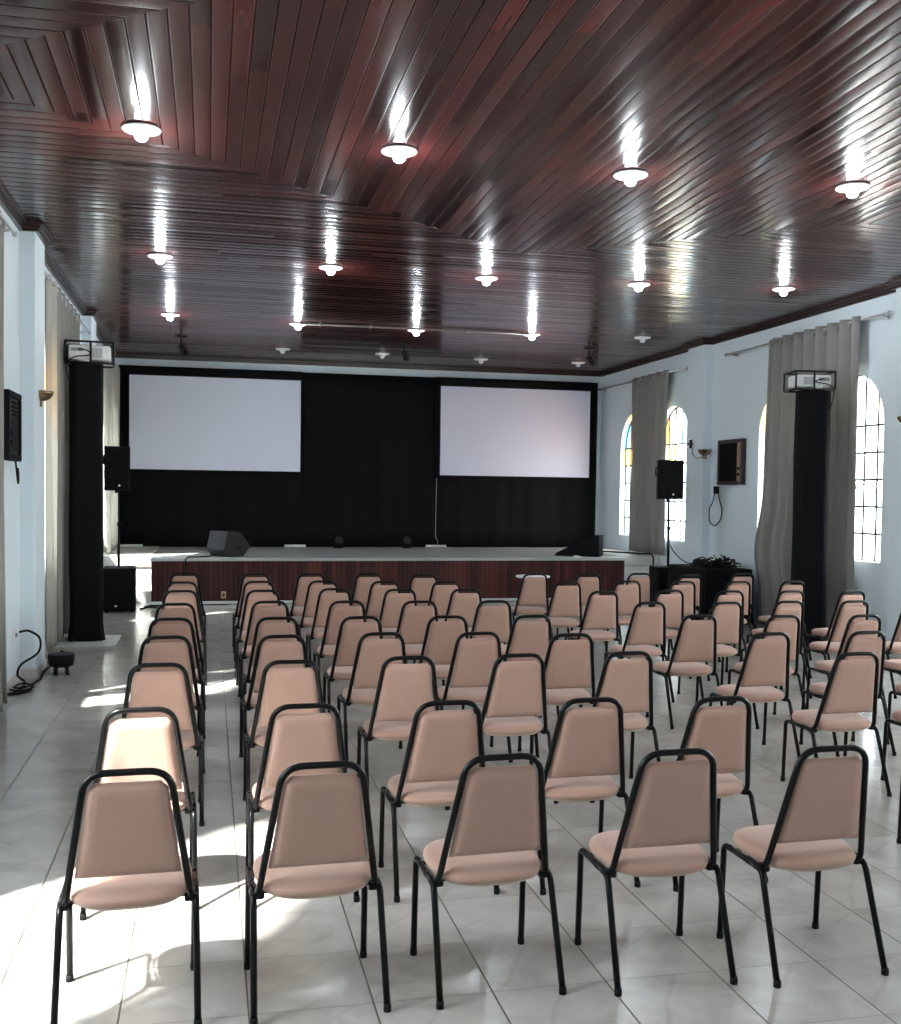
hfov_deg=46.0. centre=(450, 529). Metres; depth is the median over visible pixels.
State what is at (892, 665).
chair
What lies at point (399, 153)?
ceiling lamp
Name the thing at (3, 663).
curtain
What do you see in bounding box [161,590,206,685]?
chair
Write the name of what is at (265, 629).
chair
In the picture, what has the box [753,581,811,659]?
chair
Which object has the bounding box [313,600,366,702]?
chair
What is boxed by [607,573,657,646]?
chair
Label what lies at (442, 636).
chair
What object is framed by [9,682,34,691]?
coiled cable
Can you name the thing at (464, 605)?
chair
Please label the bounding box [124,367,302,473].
projection screen
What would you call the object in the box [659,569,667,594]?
grille
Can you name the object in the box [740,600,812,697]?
chair
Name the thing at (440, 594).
chair
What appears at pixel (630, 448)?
window
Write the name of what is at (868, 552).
ground
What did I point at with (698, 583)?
chair
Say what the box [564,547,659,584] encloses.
step
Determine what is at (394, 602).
chair
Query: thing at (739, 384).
wall
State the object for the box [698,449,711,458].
wall sconce
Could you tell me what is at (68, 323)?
curtain
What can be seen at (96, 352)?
vent
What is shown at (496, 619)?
chair
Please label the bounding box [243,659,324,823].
chair
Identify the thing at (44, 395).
wall sconce
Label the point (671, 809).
chair
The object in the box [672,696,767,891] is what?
chair
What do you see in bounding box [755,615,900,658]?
baseboard
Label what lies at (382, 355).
ceiling lamp
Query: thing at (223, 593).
wall socket
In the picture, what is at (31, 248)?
pillar
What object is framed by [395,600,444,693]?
chair
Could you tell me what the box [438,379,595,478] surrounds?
projection screen
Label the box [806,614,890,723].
chair
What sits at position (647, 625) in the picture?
chair
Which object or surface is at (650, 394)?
curtain
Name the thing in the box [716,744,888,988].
chair
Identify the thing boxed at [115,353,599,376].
trim
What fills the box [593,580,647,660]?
chair
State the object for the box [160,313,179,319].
ceiling lamp
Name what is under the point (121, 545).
light bar
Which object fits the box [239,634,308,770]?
chair
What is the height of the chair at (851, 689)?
0.894 m
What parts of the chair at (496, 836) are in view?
leg, rail, leg, seat, frame, backrest, leg, rail, leg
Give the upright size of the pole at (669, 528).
1.065 m
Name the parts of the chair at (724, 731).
leg, frame, backrest, leg, seat, rail, leg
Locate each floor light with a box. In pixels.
[334,536,343,547]
[402,536,410,547]
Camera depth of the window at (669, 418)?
18.53 m
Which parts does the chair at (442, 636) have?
seat, backrest, frame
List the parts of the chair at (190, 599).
backrest, frame, leg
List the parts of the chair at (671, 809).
leg, rail, leg, seat, frame, backrest, leg, rail, leg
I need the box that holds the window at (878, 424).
[854,375,883,561]
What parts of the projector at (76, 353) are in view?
connector panel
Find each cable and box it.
[7,629,64,695]
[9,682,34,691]
[15,461,19,483]
[140,604,160,609]
[184,554,227,604]
[435,478,437,544]
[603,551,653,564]
[670,545,693,563]
[708,486,721,525]
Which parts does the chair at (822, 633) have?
leg, rail, seat, frame, backrest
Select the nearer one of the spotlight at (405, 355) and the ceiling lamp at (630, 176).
the ceiling lamp at (630, 176)
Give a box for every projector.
[64,339,114,383]
[783,370,836,409]
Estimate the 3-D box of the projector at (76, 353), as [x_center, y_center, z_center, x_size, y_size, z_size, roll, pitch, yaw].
[-4.162,-1.913,12.255,0.544,0.499,0.449,0,2,-17]
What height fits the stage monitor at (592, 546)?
0.375 m
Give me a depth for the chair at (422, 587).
12.17 m
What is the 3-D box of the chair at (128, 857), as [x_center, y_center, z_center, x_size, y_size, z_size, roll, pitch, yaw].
[-1.137,1.235,3.769,0.493,0.894,0.496,0,2,-14]
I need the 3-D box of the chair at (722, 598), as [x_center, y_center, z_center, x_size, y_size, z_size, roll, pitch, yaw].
[2.721,1.036,10.767,0.493,0.894,0.496,0,2,-15]
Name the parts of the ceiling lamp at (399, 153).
bulb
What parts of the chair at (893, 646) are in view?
leg, seat, frame, backrest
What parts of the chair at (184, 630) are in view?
backrest, frame, seat, leg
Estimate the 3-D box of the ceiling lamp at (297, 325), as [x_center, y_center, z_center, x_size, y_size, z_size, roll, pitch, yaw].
[-2.267,-3.026,15.794,0.268,0.093,0.268,0,2,-13]
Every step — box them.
[103,546,159,603]
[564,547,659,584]
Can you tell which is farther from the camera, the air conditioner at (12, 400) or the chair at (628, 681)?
the air conditioner at (12, 400)
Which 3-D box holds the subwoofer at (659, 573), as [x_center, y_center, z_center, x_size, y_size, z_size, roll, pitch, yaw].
[3.413,0.926,16.659,0.480,0.715,0.517,1,2,-5]
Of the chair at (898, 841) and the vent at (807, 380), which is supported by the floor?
the chair at (898, 841)
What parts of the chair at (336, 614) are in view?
leg, leg, seat, frame, backrest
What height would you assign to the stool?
0.206 m
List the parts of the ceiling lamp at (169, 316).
lamp shade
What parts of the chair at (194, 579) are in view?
backrest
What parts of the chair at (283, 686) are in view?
leg, leg, rail, seat, frame, backrest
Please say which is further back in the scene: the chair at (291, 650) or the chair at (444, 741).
the chair at (291, 650)
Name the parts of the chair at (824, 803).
leg, rail, leg, seat, frame, leg, backrest, rail, leg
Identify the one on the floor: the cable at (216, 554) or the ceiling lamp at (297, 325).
the cable at (216, 554)
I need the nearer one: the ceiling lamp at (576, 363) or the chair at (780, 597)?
the chair at (780, 597)
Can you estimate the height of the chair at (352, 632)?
0.894 m
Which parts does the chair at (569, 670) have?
leg, leg, seat, backrest, frame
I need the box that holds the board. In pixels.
[49,635,120,650]
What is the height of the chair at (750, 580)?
0.894 m
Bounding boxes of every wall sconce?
[38,390,53,406]
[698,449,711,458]
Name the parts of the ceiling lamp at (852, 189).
bulb, lamp shade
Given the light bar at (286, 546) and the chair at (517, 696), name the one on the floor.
the chair at (517, 696)
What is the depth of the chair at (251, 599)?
9.99 m
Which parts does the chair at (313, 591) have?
seat, backrest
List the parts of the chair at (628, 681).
backrest, frame, leg, seat, leg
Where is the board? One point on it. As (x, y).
(111, 641)
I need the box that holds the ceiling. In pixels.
[0,0,900,372]
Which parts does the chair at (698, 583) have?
backrest, frame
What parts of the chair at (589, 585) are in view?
backrest, frame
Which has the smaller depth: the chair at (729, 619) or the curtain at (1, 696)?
the curtain at (1, 696)
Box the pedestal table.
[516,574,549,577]
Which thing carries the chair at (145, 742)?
on the floor
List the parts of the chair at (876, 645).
leg, rail, seat, leg, frame, backrest, leg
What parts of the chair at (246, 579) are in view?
leg, frame, backrest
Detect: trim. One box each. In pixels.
[0,182,116,356]
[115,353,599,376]
[599,279,900,376]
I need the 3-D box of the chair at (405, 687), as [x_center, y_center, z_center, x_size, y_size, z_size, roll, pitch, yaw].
[-0.289,1.157,6.289,0.493,0.894,0.496,0,2,-13]
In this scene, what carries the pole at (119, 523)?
on the subwoofer at (119, 583)
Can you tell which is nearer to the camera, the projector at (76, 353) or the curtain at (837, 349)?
the projector at (76, 353)
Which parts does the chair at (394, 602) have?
seat, backrest, frame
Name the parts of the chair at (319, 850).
leg, leg, rail, seat, frame, backrest, leg, rail, leg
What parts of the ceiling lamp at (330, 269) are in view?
lamp shade, bulb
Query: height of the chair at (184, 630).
0.894 m
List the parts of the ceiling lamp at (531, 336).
lamp shade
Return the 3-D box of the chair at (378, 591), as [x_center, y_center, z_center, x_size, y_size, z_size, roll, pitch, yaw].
[-0.739,0.970,11.362,0.493,0.894,0.496,0,2,-13]
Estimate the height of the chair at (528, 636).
0.894 m
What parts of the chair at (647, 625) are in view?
seat, frame, backrest, leg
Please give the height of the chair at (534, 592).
0.894 m
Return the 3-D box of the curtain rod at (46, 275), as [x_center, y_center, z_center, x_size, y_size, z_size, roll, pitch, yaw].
[-4.611,-2.662,12.754,0.137,0.074,4.320,0,2,-13]
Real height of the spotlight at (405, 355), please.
0.304 m
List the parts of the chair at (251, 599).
leg, leg, seat, frame, backrest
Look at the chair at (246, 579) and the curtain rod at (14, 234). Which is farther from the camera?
the chair at (246, 579)
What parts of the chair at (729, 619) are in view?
leg, leg, leg, frame, backrest, seat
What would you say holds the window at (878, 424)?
in the wall at (739, 384)
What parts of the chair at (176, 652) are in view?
backrest, frame, seat, rail, leg, leg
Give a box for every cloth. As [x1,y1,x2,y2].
[119,365,301,546]
[301,372,435,546]
[434,377,597,546]
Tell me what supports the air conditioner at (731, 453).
attached to the wall at (739, 384)
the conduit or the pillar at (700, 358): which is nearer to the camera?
the conduit
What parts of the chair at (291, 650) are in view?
leg, leg, rail, seat, frame, backrest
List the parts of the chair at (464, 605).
backrest, frame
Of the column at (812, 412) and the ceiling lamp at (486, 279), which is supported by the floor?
the column at (812, 412)
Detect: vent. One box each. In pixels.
[92,348,101,357]
[804,377,813,383]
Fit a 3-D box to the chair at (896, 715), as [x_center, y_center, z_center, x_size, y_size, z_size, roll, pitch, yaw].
[3.086,1.185,6.730,0.493,0.894,0.496,0,2,-16]
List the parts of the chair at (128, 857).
leg, rail, leg, backrest, frame, seat, rail, leg, leg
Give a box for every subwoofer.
[103,566,135,612]
[648,565,667,606]
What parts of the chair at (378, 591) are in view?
seat, frame, backrest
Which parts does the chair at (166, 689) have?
backrest, frame, seat, rail, leg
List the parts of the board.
frame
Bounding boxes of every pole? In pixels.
[117,491,122,566]
[667,502,671,565]
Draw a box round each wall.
[0,205,103,680]
[115,358,600,534]
[599,293,895,638]
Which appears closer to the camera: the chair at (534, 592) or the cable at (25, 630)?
the cable at (25, 630)
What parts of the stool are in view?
leg, leg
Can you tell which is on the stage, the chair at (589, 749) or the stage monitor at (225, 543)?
the stage monitor at (225, 543)
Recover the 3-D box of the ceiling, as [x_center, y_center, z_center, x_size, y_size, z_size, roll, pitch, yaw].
[1.001,-2.877,9.374,10.190,0.150,23.840,0,2,-13]
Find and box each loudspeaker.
[103,446,129,492]
[655,460,683,501]
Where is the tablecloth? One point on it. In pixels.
(715, 580)
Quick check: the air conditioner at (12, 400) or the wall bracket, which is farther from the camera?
the wall bracket
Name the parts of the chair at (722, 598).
leg, frame, backrest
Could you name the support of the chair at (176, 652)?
on the floor
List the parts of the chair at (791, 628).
leg, leg, seat, leg, backrest, frame, leg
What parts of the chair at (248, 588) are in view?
leg, frame, backrest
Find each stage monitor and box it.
[207,530,249,556]
[555,535,602,556]
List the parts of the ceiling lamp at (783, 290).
lamp shade, bulb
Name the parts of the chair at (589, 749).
leg, seat, frame, backrest, leg, rail, leg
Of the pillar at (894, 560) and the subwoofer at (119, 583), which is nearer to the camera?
the pillar at (894, 560)
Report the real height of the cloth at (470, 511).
3.358 m
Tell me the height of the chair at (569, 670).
0.894 m
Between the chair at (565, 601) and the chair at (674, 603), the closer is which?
the chair at (674, 603)
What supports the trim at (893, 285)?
attached to the wall at (739, 384)
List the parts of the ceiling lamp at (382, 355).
lamp shade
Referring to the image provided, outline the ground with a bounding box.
[670,523,880,560]
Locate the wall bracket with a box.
[687,440,700,458]
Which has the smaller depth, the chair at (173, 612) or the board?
the chair at (173, 612)
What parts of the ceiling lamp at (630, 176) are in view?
bulb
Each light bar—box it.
[120,544,142,546]
[284,545,305,547]
[425,545,445,547]
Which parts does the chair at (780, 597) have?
seat, frame, backrest, leg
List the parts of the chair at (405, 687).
leg, leg, rail, seat, frame, backrest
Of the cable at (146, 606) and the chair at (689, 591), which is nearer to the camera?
the chair at (689, 591)
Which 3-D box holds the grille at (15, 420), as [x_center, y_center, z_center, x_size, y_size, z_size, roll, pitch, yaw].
[-3.908,-0.853,9.525,0.011,0.296,0.330,0,2,-13]
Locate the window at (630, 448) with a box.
[624,421,631,534]
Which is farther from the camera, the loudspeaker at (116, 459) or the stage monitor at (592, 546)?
the stage monitor at (592, 546)
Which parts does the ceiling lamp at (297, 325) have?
lamp shade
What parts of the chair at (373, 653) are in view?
leg, leg, rail, seat, frame, backrest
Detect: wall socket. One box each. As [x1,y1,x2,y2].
[12,628,17,641]
[221,591,225,597]
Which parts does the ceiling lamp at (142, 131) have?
bulb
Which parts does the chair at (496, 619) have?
frame, backrest, seat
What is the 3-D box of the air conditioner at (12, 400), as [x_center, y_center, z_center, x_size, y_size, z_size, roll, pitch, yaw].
[-3.905,-0.922,9.451,0.073,0.610,0.620,0,2,-13]
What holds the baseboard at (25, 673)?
attached to the wall at (11, 244)
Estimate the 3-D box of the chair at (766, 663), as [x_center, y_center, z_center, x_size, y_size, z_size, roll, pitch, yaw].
[2.154,1.143,7.553,0.493,0.894,0.496,0,2,-14]
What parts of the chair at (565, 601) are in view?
seat, frame, backrest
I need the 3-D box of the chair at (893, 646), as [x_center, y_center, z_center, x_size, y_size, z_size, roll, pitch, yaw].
[4.237,1.084,9.975,0.493,0.894,0.496,0,2,-15]
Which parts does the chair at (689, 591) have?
backrest, frame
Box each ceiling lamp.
[121,122,161,141]
[147,253,172,263]
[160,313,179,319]
[275,348,289,353]
[289,322,305,329]
[319,265,342,274]
[375,353,389,358]
[381,145,417,162]
[408,330,424,335]
[474,358,487,363]
[475,275,497,284]
[524,333,539,339]
[571,362,584,366]
[613,169,647,185]
[628,282,650,291]
[634,336,650,342]
[772,286,794,295]
[835,182,870,197]
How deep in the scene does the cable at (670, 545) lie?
16.50 m
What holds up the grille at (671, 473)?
attached to the loudspeaker at (670, 473)
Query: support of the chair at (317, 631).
on the floor
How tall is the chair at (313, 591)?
0.894 m
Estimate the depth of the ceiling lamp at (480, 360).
19.62 m
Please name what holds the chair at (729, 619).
on the floor
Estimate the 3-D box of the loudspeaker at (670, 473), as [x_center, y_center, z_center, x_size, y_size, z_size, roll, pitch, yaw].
[3.396,-0.767,16.562,0.407,0.645,0.377,1,2,-3]
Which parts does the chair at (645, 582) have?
leg, backrest, frame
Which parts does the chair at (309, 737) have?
leg, leg, rail, seat, frame, backrest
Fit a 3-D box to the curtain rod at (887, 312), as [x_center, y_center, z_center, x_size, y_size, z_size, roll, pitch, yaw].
[4.708,-2.597,14.340,0.137,0.074,4.070,0,2,-13]
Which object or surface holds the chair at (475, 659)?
on the floor
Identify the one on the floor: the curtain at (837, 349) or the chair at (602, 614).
the chair at (602, 614)
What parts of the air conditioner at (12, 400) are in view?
panel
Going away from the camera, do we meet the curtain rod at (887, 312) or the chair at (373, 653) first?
the chair at (373, 653)
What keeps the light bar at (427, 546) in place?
on the stage
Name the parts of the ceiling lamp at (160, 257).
lamp shade, bulb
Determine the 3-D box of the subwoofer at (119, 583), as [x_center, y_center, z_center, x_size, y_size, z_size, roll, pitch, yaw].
[-4.925,0.877,15.812,0.460,0.655,0.567,0,2,-16]
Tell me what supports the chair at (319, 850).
on the floor
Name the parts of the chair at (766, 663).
seat, frame, backrest, leg, leg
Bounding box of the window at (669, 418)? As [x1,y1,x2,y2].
[665,407,685,540]
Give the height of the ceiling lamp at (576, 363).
0.093 m
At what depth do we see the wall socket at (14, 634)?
9.74 m
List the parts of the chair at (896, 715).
leg, rail, seat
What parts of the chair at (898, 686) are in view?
leg, seat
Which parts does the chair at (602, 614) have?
seat, frame, backrest, leg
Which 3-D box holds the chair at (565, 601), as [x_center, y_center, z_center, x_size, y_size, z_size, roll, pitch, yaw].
[1.193,0.988,11.577,0.493,0.894,0.496,0,2,-16]
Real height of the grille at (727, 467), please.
0.296 m
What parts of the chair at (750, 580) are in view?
backrest, frame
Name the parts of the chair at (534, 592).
seat, frame, backrest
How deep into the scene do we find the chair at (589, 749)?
4.94 m
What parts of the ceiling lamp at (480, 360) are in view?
lamp shade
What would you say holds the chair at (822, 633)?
on the floor
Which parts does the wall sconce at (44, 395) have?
lamp shade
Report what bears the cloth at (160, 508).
on the stage
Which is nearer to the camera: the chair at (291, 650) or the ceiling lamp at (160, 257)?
the chair at (291, 650)
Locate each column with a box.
[67,363,105,641]
[790,390,830,646]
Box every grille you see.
[12,417,18,451]
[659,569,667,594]
[660,462,682,497]
[720,460,735,477]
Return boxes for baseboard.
[7,634,64,691]
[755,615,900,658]
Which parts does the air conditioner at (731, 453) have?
panel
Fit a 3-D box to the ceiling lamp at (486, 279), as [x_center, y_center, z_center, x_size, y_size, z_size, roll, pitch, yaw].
[0.413,-2.865,12.228,0.268,0.093,0.268,0,2,-13]
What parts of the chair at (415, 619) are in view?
seat, backrest, frame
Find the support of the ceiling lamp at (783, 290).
attached to the ceiling
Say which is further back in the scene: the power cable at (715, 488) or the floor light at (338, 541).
the floor light at (338, 541)
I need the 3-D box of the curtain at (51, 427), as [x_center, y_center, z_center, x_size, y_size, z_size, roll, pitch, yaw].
[-4.298,-0.710,11.433,0.111,3.915,0.842,0,2,-17]
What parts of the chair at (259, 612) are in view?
leg, leg, seat, frame, backrest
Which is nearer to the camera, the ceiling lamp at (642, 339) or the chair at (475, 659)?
the chair at (475, 659)
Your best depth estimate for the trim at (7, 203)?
11.03 m
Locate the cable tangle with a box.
[688,554,741,567]
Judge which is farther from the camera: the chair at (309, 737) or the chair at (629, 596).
the chair at (629, 596)
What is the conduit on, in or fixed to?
attached to the ceiling
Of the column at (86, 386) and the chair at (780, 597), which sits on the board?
the column at (86, 386)
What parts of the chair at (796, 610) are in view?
frame, backrest, leg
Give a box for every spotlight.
[175,335,187,354]
[398,342,409,360]
[583,348,595,366]
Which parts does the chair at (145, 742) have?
leg, backrest, frame, seat, rail, leg, leg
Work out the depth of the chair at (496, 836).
3.87 m
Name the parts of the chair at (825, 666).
leg, rail, seat, frame, backrest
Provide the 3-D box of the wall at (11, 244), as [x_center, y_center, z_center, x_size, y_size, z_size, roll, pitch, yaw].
[-3.811,-0.672,8.364,0.220,4.310,23.240,0,2,-13]
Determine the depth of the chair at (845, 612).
9.73 m
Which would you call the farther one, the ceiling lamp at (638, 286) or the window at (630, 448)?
the window at (630, 448)
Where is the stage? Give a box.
[150,547,625,604]
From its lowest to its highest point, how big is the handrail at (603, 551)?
0.815 m
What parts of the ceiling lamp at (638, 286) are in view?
bulb, lamp shade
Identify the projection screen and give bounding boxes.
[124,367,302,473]
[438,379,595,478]
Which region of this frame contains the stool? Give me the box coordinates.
[47,652,74,675]
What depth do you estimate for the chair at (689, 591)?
11.68 m
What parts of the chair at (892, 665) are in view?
rail, seat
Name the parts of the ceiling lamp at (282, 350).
lamp shade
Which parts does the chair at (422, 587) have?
frame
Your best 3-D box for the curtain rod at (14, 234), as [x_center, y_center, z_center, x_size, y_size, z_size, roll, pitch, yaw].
[-3.392,-2.456,7.400,0.137,0.074,3.510,0,2,-13]
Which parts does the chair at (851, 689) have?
leg, rail, leg, seat, frame, leg, backrest, leg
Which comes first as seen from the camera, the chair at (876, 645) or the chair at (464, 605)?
the chair at (876, 645)
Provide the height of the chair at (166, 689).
0.894 m
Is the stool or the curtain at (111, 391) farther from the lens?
the curtain at (111, 391)
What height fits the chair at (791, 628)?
0.894 m
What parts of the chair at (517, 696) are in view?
seat, frame, backrest, leg, leg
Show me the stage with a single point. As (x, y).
(493, 571)
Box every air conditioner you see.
[4,389,21,461]
[717,438,745,484]
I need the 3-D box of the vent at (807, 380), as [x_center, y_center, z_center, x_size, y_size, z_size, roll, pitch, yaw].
[4.329,-1.806,12.838,0.119,0.090,0.013,1,2,-5]
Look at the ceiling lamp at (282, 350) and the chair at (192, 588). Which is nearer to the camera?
the chair at (192, 588)
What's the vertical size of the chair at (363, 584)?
0.894 m
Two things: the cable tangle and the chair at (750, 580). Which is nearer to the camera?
the chair at (750, 580)
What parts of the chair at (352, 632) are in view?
leg, leg, rail, seat, frame, backrest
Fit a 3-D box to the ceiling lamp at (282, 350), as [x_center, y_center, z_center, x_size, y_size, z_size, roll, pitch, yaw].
[-2.941,-3.135,18.608,0.268,0.093,0.268,0,2,-13]
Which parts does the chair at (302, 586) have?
seat, frame, backrest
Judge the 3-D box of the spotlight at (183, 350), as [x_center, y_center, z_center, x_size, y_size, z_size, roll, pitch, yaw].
[-4.379,-3.002,17.297,0.221,0.304,0.178,0,2,-30]
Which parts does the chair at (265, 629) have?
leg, leg, seat, backrest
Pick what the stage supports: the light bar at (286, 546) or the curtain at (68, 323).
the light bar at (286, 546)
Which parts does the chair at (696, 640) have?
rail, leg, seat, frame, backrest, leg, leg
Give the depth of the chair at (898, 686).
7.86 m
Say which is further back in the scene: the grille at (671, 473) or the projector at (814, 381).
the grille at (671, 473)
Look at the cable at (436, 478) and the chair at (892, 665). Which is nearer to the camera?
the chair at (892, 665)
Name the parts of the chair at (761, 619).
seat, frame, backrest, leg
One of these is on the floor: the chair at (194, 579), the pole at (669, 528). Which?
the chair at (194, 579)
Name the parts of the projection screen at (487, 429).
header rail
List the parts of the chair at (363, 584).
backrest, frame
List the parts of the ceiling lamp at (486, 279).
lamp shade, bulb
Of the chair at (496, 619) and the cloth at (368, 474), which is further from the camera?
the cloth at (368, 474)
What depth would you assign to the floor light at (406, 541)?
20.48 m
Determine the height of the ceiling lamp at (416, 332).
0.093 m
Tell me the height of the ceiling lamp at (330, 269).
0.093 m
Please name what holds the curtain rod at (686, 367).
attached to the wall at (739, 384)
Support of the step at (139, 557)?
on the floor
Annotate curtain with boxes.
[0,211,6,703]
[0,670,3,711]
[45,273,57,650]
[57,287,80,641]
[103,357,119,552]
[629,370,668,555]
[754,316,860,640]
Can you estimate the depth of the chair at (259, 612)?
9.01 m
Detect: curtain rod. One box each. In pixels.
[0,213,17,236]
[45,271,91,334]
[597,366,687,391]
[724,311,890,356]
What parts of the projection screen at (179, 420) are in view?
header rail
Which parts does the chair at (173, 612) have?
backrest, frame, leg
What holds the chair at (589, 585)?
on the floor
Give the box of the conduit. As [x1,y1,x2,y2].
[300,322,528,334]
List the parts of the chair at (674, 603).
frame, leg, backrest, seat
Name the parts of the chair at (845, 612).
leg, rail, leg, seat, frame, backrest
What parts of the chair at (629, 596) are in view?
seat, backrest, frame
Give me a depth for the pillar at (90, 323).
14.90 m
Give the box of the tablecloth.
[666,564,753,624]
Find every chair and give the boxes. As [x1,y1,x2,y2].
[50,768,201,1023]
[79,707,197,920]
[122,662,204,826]
[127,635,204,772]
[146,617,205,738]
[153,603,205,709]
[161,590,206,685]
[164,581,205,635]
[167,572,205,623]
[232,573,270,652]
[234,581,274,667]
[235,590,280,685]
[238,600,289,699]
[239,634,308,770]
[242,616,300,700]
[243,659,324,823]
[244,761,390,1023]
[245,703,359,902]
[286,573,325,644]
[295,580,338,635]
[306,588,351,667]
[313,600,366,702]
[323,616,382,713]
[337,632,413,760]
[351,573,382,612]
[357,656,449,809]
[363,581,407,663]
[378,588,422,663]
[378,700,499,902]
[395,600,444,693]
[408,574,437,605]
[410,753,566,1009]
[419,615,475,713]
[428,581,460,621]
[433,631,512,762]
[441,588,481,680]
[469,600,512,659]
[476,653,558,803]
[486,615,559,717]
[504,573,553,644]
[518,633,596,758]
[536,697,640,894]
[537,581,581,664]
[556,573,600,639]
[564,591,620,651]
[574,748,737,996]
[590,651,660,802]
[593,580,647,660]
[604,602,674,702]
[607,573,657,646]
[628,589,691,678]
[646,614,722,728]
[655,574,702,649]
[660,581,695,661]
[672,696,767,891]
[677,601,743,697]
[704,581,752,661]
[705,590,745,680]
[708,573,757,644]
[709,632,800,758]
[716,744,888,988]
[727,615,806,728]
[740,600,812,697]
[746,590,811,678]
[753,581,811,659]
[781,652,891,796]
[799,631,895,756]
[802,600,868,689]
[806,590,864,666]
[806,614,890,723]
[877,659,900,700]
[880,710,900,780]
[885,612,900,698]
[887,683,900,744]
[896,782,900,843]
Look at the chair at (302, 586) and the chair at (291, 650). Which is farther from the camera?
the chair at (302, 586)
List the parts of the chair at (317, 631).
leg, leg, seat, frame, backrest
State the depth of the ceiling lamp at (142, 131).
7.27 m
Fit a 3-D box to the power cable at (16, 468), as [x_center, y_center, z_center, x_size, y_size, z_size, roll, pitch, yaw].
[-3.979,-0.526,9.746,0.034,0.212,0.218,0,2,-18]
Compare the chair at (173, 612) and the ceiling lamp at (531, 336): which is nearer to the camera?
the chair at (173, 612)
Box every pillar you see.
[19,231,44,669]
[81,316,95,344]
[684,345,712,563]
[886,288,900,640]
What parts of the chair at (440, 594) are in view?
backrest, frame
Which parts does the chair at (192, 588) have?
backrest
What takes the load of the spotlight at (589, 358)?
attached to the ceiling
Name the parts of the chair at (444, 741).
leg, rail, leg, seat, frame, backrest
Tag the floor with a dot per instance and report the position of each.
(131, 966)
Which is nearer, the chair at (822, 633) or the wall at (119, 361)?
the chair at (822, 633)
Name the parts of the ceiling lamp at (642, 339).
lamp shade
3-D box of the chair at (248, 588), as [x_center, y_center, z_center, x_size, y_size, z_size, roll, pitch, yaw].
[-2.030,0.960,11.170,0.493,0.894,0.496,0,2,-13]
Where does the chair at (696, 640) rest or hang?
on the floor
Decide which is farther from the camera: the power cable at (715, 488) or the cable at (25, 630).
the power cable at (715, 488)
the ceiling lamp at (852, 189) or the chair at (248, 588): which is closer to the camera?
the ceiling lamp at (852, 189)
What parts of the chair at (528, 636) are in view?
frame, backrest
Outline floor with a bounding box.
[0,601,900,1023]
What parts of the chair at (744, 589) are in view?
frame, backrest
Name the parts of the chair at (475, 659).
seat, frame, backrest, leg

